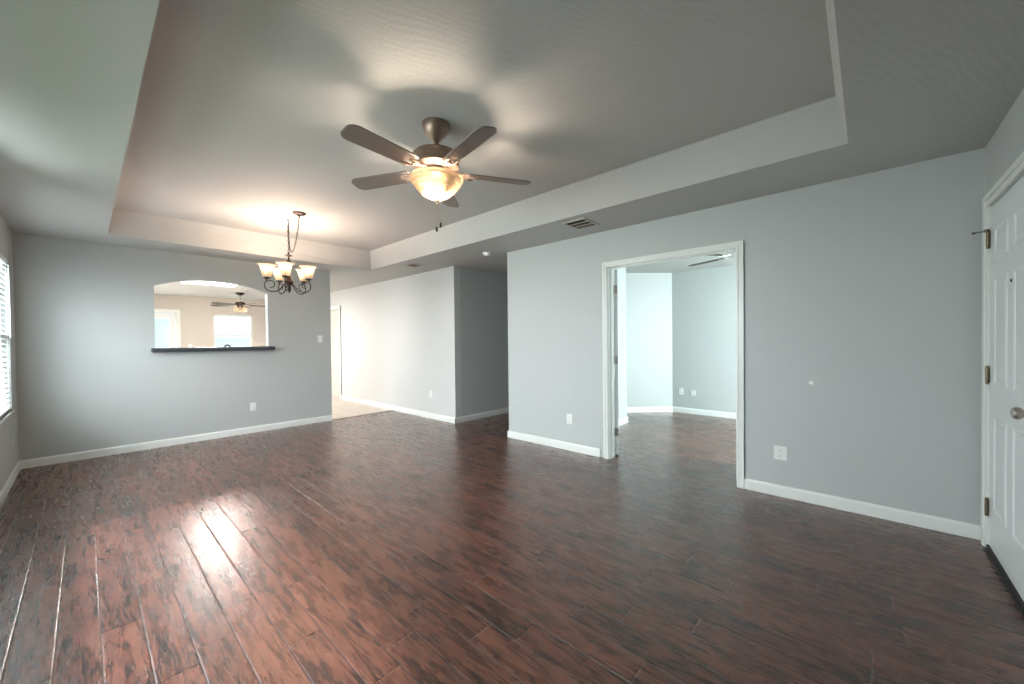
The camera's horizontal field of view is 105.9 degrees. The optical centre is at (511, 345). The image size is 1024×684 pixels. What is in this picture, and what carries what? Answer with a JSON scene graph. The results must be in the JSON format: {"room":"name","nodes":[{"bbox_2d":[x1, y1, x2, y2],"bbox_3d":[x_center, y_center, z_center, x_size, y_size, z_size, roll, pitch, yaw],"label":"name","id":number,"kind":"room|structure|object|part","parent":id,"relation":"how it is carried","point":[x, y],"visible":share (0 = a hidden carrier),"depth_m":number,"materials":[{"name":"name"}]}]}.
{"room":"empty living room","nodes":[
{"label":"empty living room","id":0,"kind":"room"},
{"bbox_2d":[0,214,17,491],"bbox_3d":[-2.509,0.052,1.539,7.146,2.465,0.120,0,1,42],"label":"wall","id":1,"kind":"structure","parent":0,"point":[8,452],"depth_m":3.69,"materials":[{"name":"grey paint"}]},
{"bbox_2d":[0,308,14,424],"bbox_3d":[-4.267,-0.088,3.147,1.574,1.458,0.126,0,1,42],"label":"window","id":2,"kind":"structure","parent":1,"relation":"in","point":[10,413],"depth_m":3.62,"materials":[{"name":"white"}]},
{"bbox_3d":[-4.286,-0.097,3.127,1.550,1.440,0.050,0,1,42],"label":"frame","id":3,"kind":"part","parent":2,"relation":"part of","materials":[{"name":"white"}]},
{"bbox_2d":[0,253,10,417],"bbox_3d":[-4.247,-0.102,3.170,1.526,1.424,0.066,0,1,42],"label":"window blind","id":4,"kind":"object","parent":2,"relation":"attached to","point":[4,408],"visible":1,"depth_m":3.56,"materials":[{"name":"white plastic"}]},
{"bbox_3d":[-4.260,-0.789,3.154,1.526,0.048,0.048,0,1,42],"label":"head rail","id":5,"kind":"part","parent":4,"relation":"part of","materials":[{"name":"white plastic"}]},
{"bbox_3d":[-4.245,0.600,3.171,1.520,0.022,0.044,0,1,42],"label":"rail","id":6,"kind":"part","parent":4,"relation":"part of","materials":[{"name":"white plastic"}]},
{"bbox_3d":[-4.676,-0.088,3.581,0.003,1.360,0.004,0,1,42],"label":"ladder cord","id":7,"kind":"part","parent":4,"relation":"part of","materials":[{"name":"white fabric"}]},
{"bbox_3d":[-4.259,0.632,3.156,1.574,0.018,0.126,0,1,42],"label":"sill","id":8,"kind":"part","parent":2,"relation":"part of","materials":[{"name":"white wood"}]},
{"bbox_2d":[0,461,20,507],"bbox_3d":[-2.497,1.239,1.644,7.026,0.089,0.014,0,1,42],"label":"baseboard","id":9,"kind":"structure","parent":1,"relation":"attached to","point":[6,488],"depth_m":3.44,"materials":[{"name":"white wood"}]},
{"bbox_2d":[12,233,331,460],"bbox_3d":[-4.128,0.024,5.162,0.120,2.465,3.312,0,1,42],"label":"wall","id":10,"kind":"structure","parent":0,"point":[89,377],"depth_m":4.62,"materials":[{"name":"grey paint"}]},
{"bbox_2d":[20,415,332,468],"bbox_3d":[-4.026,1.211,5.176,0.014,0.089,3.192,0,1,42],"label":"baseboard","id":11,"kind":"structure","parent":10,"relation":"attached to","point":[29,463],"depth_m":4.79,"materials":[{"name":"white wood"}]},
{"bbox_2d":[151,346,274,351],"bbox_3d":[-4.015,0.048,5.268,0.245,0.052,1.337,0,1,42],"label":"counter ledge","id":12,"kind":"object","parent":10,"relation":"attached to","point":[188,349],"visible":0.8,"depth_m":5.12,"materials":[{"name":"grey stone"}]},
{"bbox_2d":[250,402,255,410],"bbox_3d":[-3.705,0.876,5.533,0.009,0.116,0.072,0,1,42],"label":"wall outlet","id":13,"kind":"object","parent":10,"relation":"attached to","point":[252,405],"visible":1,"depth_m":5.53,"materials":[{"name":"white plastic"}]},
{"bbox_2d":[318,335,321,342],"bbox_3d":[-3.083,-0.104,6.213,0.016,0.116,0.072,0,1,42],"label":"light switch","id":14,"kind":"object","parent":10,"relation":"attached to","point":[319,336],"visible":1,"depth_m":6.21,"materials":[{"name":"white plastic"}]},
{"bbox_2d":[154,294,265,347],"bbox_3d":[-7.954,0.010,9.480,0.120,2.465,4.569,0,1,42],"label":"wall","id":15,"kind":"structure","parent":0,"point":[196,313],"depth_m":9.65,"materials":[{"name":"beige paint"}]},
{"bbox_2d":[154,313,175,347],"bbox_3d":[-8.369,0.244,9.007,0.040,2.010,0.830,0,1,42],"label":"door","id":16,"kind":"structure","parent":15,"relation":"in","point":[171,316],"depth_m":9.24,"materials":[{"name":"white wood"}]},
{"bbox_2d":[154,309,180,347],"bbox_3d":[-8.326,0.200,8.966,0.019,2.105,1.000,0,1,42],"label":"trim","id":17,"kind":"structure","parent":15,"relation":"attached to","point":[178,320],"depth_m":9.28,"materials":[{"name":"white wood"}]},
{"bbox_2d":[154,312,251,347],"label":"window","id":18,"kind":"structure","parent":15,"relation":"in","point":[250,320],"depth_m":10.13,"materials":[{"name":"white"}]},
{"bbox_2d":[213,314,251,342],"bbox_3d":[-7.304,-0.430,10.132,0.066,0.746,0.826,0,1,42],"label":"window blind","id":19,"kind":"object","parent":18,"relation":"attached to","point":[228,316],"visible":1,"depth_m":10.11,"materials":[{"name":"white plastic"}]},
{"bbox_3d":[-7.314,-0.779,10.134,0.048,0.048,0.826,0,1,42],"label":"head rail","id":20,"kind":"part","parent":19,"relation":"part of","materials":[{"name":"white plastic"}]},
{"bbox_3d":[-7.309,-0.295,10.140,0.044,0.022,0.820,0,1,42],"label":"rail","id":21,"kind":"part","parent":19,"relation":"part of","materials":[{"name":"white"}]},
{"bbox_2d":[330,266,461,417],"bbox_3d":[-3.632,-0.023,8.562,7.515,2.465,0.120,0,1,42],"label":"wall","id":22,"kind":"structure","parent":0,"point":[405,333],"depth_m":6.91,"materials":[{"name":"grey paint"}]},
{"bbox_2d":[330,310,339,397],"bbox_3d":[-4.165,0.189,9.000,0.800,2.008,0.111,0,1,44],"label":"door","id":23,"kind":"structure","parent":22,"relation":"in","point":[335,370],"depth_m":8.94,"materials":[{"name":"beige paint"}]},
{"bbox_2d":[330,305,341,399],"bbox_3d":[-4.190,0.157,8.979,0.980,2.105,0.019,0,1,42],"label":"trim","id":24,"kind":"structure","parent":22,"relation":"attached to","point":[339,306],"depth_m":8.66,"materials":[{"name":"white wood"}]},
{"bbox_2d":[342,396,455,423],"bbox_3d":[-2.341,1.167,7.327,3.969,0.089,0.014,0,1,42],"label":"baseboard","id":25,"kind":"structure","parent":22,"relation":"attached to","point":[361,401],"depth_m":6.97,"materials":[{"name":"white wood"}]},
{"bbox_2d":[460,267,508,415],"bbox_3d":[0.571,-0.056,7.692,0.120,2.465,4.238,0,1,42],"label":"wall","id":26,"kind":"structure","parent":0,"point":[483,295],"depth_m":6.46,"materials":[{"name":"grey paint"}]},
{"bbox_2d":[455,407,508,423],"bbox_3d":[0.588,1.133,7.612,0.014,0.089,4.372,0,1,42],"label":"baseboard","id":27,"kind":"structure","parent":26,"relation":"attached to","point":[503,410],"depth_m":6.40,"materials":[{"name":"white wood"}]},
{"bbox_2d":[0,396,1023,683],"bbox_3d":[-1.534,1.237,6.609,13.550,0.050,8.910,0,1,42],"label":"floor","id":28,"kind":"structure","parent":0,"point":[390,547],"depth_m":2.15,"materials":[{"name":"brown wood"}]},
{"bbox_2d":[333,410,393,419],"bbox_3d":[-2.580,1.218,6.788,0.034,0.007,1.137,0,1,42],"label":"trim","id":29,"kind":"structure","parent":28,"relation":"on","point":[391,410],"depth_m":6.72,"materials":[{"name":"brown"}]},
{"bbox_2d":[0,0,1023,300],"bbox_3d":[-1.560,-1.368,6.577,13.550,0.280,8.910,0,1,42],"label":"ceiling","id":30,"kind":"structure","parent":0,"point":[193,127],"depth_m":2.27,"materials":[{"name":"grey paint"}]},
{"bbox_2d":[211,292,264,311],"bbox_3d":[-6.213,-0.996,8.889,1.219,0.425,1.218,0,1,42],"label":"ceiling fan","id":31,"kind":"object","parent":30,"relation":"hanging from","point":[241,306],"visible":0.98,"depth_m":8.84,"materials":[{"name":"brown metal"}]},
{"bbox_3d":[-6.354,-0.917,8.497,0.129,0.034,0.470,0,1,15],"label":"blade","id":32,"kind":"part","parent":31,"relation":"part of","materials":[{"name":"brown wood"}]},
{"bbox_2d":[256,211,316,294],"bbox_3d":[-2.602,-1.042,4.537,0.599,0.858,0.624,-1,1,-2],"label":"chandelier","id":33,"kind":"object","parent":30,"relation":"hanging from","point":[305,274],"visible":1,"depth_m":4.49,"materials":[{"name":"white glass"}]},
{"bbox_3d":[-2.793,-0.850,4.402,0.196,0.144,0.196,0,1,42],"label":"lamp shade","id":34,"kind":"part","parent":33,"relation":"part of","materials":[{"name":"white glass"}]},
{"bbox_3d":[-2.727,-0.682,4.456,0.228,0.137,0.012,-1,1,-39],"label":"arm","id":35,"kind":"part","parent":33,"relation":"part of","materials":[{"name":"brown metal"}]},
{"bbox_3d":[-2.806,-0.853,4.662,0.196,0.144,0.196,0,1,42],"label":"lamp shade","id":36,"kind":"part","parent":33,"relation":"part of","materials":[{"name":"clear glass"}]},
{"bbox_3d":[-2.541,-0.852,4.334,0.196,0.144,0.196,0,1,42],"label":"lamp shade","id":37,"kind":"part","parent":33,"relation":"part of","materials":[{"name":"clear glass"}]},
{"bbox_3d":[-2.569,-0.683,4.413,0.012,0.137,0.228,-1,1,-21],"label":"arm","id":38,"kind":"part","parent":33,"relation":"part of","materials":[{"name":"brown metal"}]},
{"bbox_3d":[-2.494,-1.262,4.417,0.372,0.388,0.021,0,1,42],"label":"chain","id":39,"kind":"part","parent":33,"relation":"part of","materials":[{"name":"brown metal"}]},
{"bbox_3d":[-2.582,-0.686,4.677,0.012,0.137,0.228,0,1,15],"label":"arm","id":40,"kind":"part","parent":33,"relation":"part of","materials":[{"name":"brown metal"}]},
{"bbox_3d":[-2.562,-0.857,4.755,0.196,0.144,0.196,0,1,42],"label":"lamp shade","id":41,"kind":"part","parent":33,"relation":"part of","materials":[{"name":"white glass"}]},
{"bbox_3d":[-2.480,-0.685,4.550,0.228,0.137,0.012,-1,1,-3],"label":"arm","id":42,"kind":"part","parent":33,"relation":"part of","materials":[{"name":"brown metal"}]},
{"bbox_3d":[-2.398,-0.856,4.552,0.196,0.144,0.196,0,1,42],"label":"lamp shade","id":43,"kind":"part","parent":33,"relation":"part of","materials":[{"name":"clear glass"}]},
{"bbox_2d":[404,263,423,266],"bbox_3d":[-1.485,-1.214,5.857,0.220,0.010,0.220,0,1,42],"label":"ceiling vent","id":44,"kind":"object","parent":30,"relation":"in","point":[410,264],"visible":1,"depth_m":5.85,"materials":[{"name":"grey metal"}]},
{"bbox_2d":[340,117,530,231],"bbox_3d":[-0.512,-1.113,2.541,1.265,0.710,1.247,0,1,42],"label":"ceiling fan","id":45,"kind":"object","parent":30,"relation":"hanging from","point":[436,176],"visible":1,"depth_m":2.46,"materials":[{"name":"brown metal"}]},
{"bbox_3d":[-0.753,-1.150,2.235,0.134,0.035,0.470,0,1,36],"label":"blade","id":46,"kind":"part","parent":45,"relation":"part of","materials":[{"name":"brown wood"}]},
{"bbox_3d":[-0.907,-1.154,2.711,0.470,0.035,0.134,0,1,18],"label":"blade","id":47,"kind":"part","parent":45,"relation":"part of","materials":[{"name":"brown wood"}]},
{"bbox_3d":[-0.502,-1.043,2.581,0.352,0.148,0.352,0,1,42],"label":"lamp shade","id":48,"kind":"part","parent":45,"relation":"part of","materials":[{"name":"white glass"}]},
{"bbox_3d":[-0.503,-1.162,3.004,0.134,0.035,0.470,-1,1,0],"label":"blade","id":49,"kind":"part","parent":45,"relation":"part of","materials":[{"name":"brown wood"}]},
{"bbox_3d":[-0.253,-1.155,2.235,0.134,0.035,0.470,-1,1,-36],"label":"blade","id":50,"kind":"part","parent":45,"relation":"part of","materials":[{"name":"brown wood"}]},
{"bbox_3d":[-0.099,-1.163,2.711,0.470,0.035,0.134,-1,1,-18],"label":"blade","id":51,"kind":"part","parent":45,"relation":"part of","materials":[{"name":"brown wood"}]},
{"bbox_2d":[483,252,491,255],"bbox_3d":[-0.330,-1.202,5.113,0.120,0.041,0.120,0,1,42],"label":"smoke detector","id":52,"kind":"object","parent":30,"relation":"attached to","point":[484,253],"visible":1,"depth_m":5.07,"materials":[{"name":"white plastic"}]},
{"bbox_2d":[562,218,599,229],"bbox_3d":[0.691,-1.212,3.864,0.255,0.010,0.300,0,1,42],"label":"ceiling vent","id":53,"kind":"object","parent":30,"relation":"in","point":[582,223],"visible":1,"depth_m":3.85,"materials":[{"name":"grey metal"}]},
{"bbox_2d":[689,251,735,265],"bbox_3d":[2.602,-1.113,4.379,1.266,0.260,1.240,0,1,42],"label":"ceiling fan","id":54,"kind":"object","parent":30,"relation":"hanging from","point":[730,254],"visible":0.23,"depth_m":4.37,"materials":[{"name":"white plastic"}]},
{"bbox_3d":[2.392,-1.020,4.738,0.130,0.021,0.490,-1,1,-25],"label":"blade","id":55,"kind":"part","parent":54,"relation":"part of","materials":[{"name":"brown wood"}]},
{"bbox_3d":[2.154,-1.013,4.312,0.490,0.021,0.130,-1,1,-7],"label":"blade","id":56,"kind":"part","parent":54,"relation":"part of","materials":[{"name":"brown wood"}]},
{"bbox_2d":[613,267,626,420],"bbox_3d":[0.938,-0.033,5.530,0.666,2.465,1.708,0,1,42],"label":"door","id":57,"kind":"structure","parent":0,"point":[621,272],"depth_m":5.84,"materials":[{"name":"grey paint"}]},
{"bbox_2d":[614,417,627,426],"bbox_3d":[1.207,1.155,5.321,0.014,0.089,1.722,0,1,42],"label":"baseboard","id":58,"kind":"structure","parent":57,"relation":"attached to","point":[622,421],"depth_m":5.82,"materials":[{"name":"white wood"}]},
{"bbox_2d":[626,273,672,406],"bbox_3d":[2.241,-0.062,6.832,1.319,2.465,0.122,-1,1,-3],"label":"wall","id":59,"kind":"structure","parent":0,"point":[648,295],"depth_m":6.78,"materials":[{"name":"grey paint"}]},
{"bbox_2d":[627,407,672,412],"bbox_3d":[2.215,1.127,6.777,1.234,0.089,0.014,-1,1,-3],"label":"baseboard","id":60,"kind":"structure","parent":59,"relation":"attached to","point":[629,409],"depth_m":6.78,"materials":[{"name":"white wood"}]},
{"bbox_2d":[672,265,735,412],"bbox_3d":[4.148,-0.068,5.675,3.480,2.465,0.120,0,1,42],"label":"wall","id":61,"kind":"structure","parent":0,"point":[703,300],"depth_m":6.44,"materials":[{"name":"grey paint"}]},
{"bbox_2d":[673,407,735,418],"bbox_3d":[4.113,1.121,5.642,3.486,0.089,0.014,0,1,42],"label":"baseboard","id":62,"kind":"structure","parent":61,"relation":"attached to","point":[675,409],"depth_m":6.44,"materials":[{"name":"white wood"}]},
{"bbox_2d":[507,148,984,524],"bbox_3d":[1.483,-0.017,3.803,4.033,2.465,0.120,0,1,42],"label":"wall","id":63,"kind":"structure","parent":0,"point":[865,288],"depth_m":2.87,"materials":[{"name":"grey paint"}]},
{"bbox_2d":[508,430,600,456],"bbox_3d":[0.459,1.171,4.666,1.358,0.089,0.014,0,1,42],"label":"baseboard","id":64,"kind":"structure","parent":63,"relation":"attached to","point":[578,448],"depth_m":4.59,"materials":[{"name":"white wood"}]},
{"bbox_2d":[567,414,571,423],"bbox_3d":[0.663,0.852,4.477,0.072,0.116,0.009,0,1,42],"label":"wall outlet","id":65,"kind":"object","parent":63,"relation":"attached to","point":[569,416],"visible":1,"depth_m":4.47,"materials":[{"name":"white plastic"}]},
{"bbox_2d":[613,270,618,454],"bbox_3d":[1.215,0.180,4.513,0.053,2.024,0.613,0,1,15],"label":"door","id":66,"kind":"structure","parent":63,"relation":"in","point":[615,286],"depth_m":4.23,"materials":[{"name":"white wood"}]},
{"bbox_2d":[602,240,743,488],"bbox_3d":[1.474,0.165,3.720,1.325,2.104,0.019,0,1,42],"label":"trim","id":67,"kind":"structure","parent":63,"relation":"attached to","point":[739,245],"depth_m":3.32,"materials":[{"name":"white wood"}]},
{"bbox_2d":[736,402,736,478],"bbox_3d":[2.165,0.185,3.682,0.160,2.034,0.628,0,1,43],"label":"door","id":68,"kind":"structure","parent":63,"relation":"in","point":[736,402],"depth_m":3.45,"materials":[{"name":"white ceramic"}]},
{"bbox_2d":[774,445,786,460],"bbox_3d":[2.163,0.867,3.117,0.088,0.112,0.009,0,1,42],"label":"wall outlet","id":69,"kind":"object","parent":63,"relation":"attached to","point":[780,452],"visible":1,"depth_m":3.11,"materials":[{"name":"white plastic"}]},
{"bbox_2d":[744,478,980,539],"bbox_3d":[2.456,1.173,2.855,1.315,0.089,0.014,0,1,42],"label":"baseboard","id":70,"kind":"structure","parent":63,"relation":"attached to","point":[964,529],"depth_m":2.75,"materials":[{"name":"white wood"}]},
{"bbox_2d":[985,89,1023,194],"bbox_3d":[1.557,0.020,0.793,0.120,2.465,4.479,0,1,42],"label":"wall","id":71,"kind":"structure","parent":0,"point":[1006,145],"depth_m":2.05,"materials":[{"name":"grey paint"}]},
{"bbox_2d":[972,175,1023,612],"bbox_3d":[2.524,0.206,1.970,0.120,2.028,0.954,0,1,42],"label":"door","id":72,"kind":"structure","parent":71,"relation":"in","point":[1005,547],"depth_m":2.00,"materials":[{"name":"white wood"}]},
{"bbox_3d":[2.235,0.298,1.689,0.070,0.066,0.066,0,1,42],"label":"knob","id":73,"kind":"part","parent":72,"relation":"part of","materials":[{"name":"silver metal"}]},
{"bbox_2d":[981,151,1023,546],"bbox_3d":[2.523,0.170,1.962,0.019,2.115,1.100,0,1,42],"label":"trim","id":74,"kind":"structure","parent":71,"relation":"attached to","point":[1016,169],"depth_m":2.30,"materials":[{"name":"white wood"}]},
{"bbox_2d":[983,546,1023,617],"bbox_3d":[2.567,1.221,1.925,0.142,0.014,0.950,0,1,42],"label":"threshold","id":75,"kind":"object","parent":71,"relation":"attached to","point":[985,549],"depth_m":1.97,"materials":[{"name":"grey"}]},
{"bbox_2d":[991,173,1023,206],"bbox_3d":[2.564,0.201,1.905,0.121,2.055,0.950,0,1,42],"label":"trim","id":76,"kind":"structure","parent":71,"relation":"attached to","point":[1023,173],"depth_m":1.98,"materials":[{"name":"white wood"}]}
]}

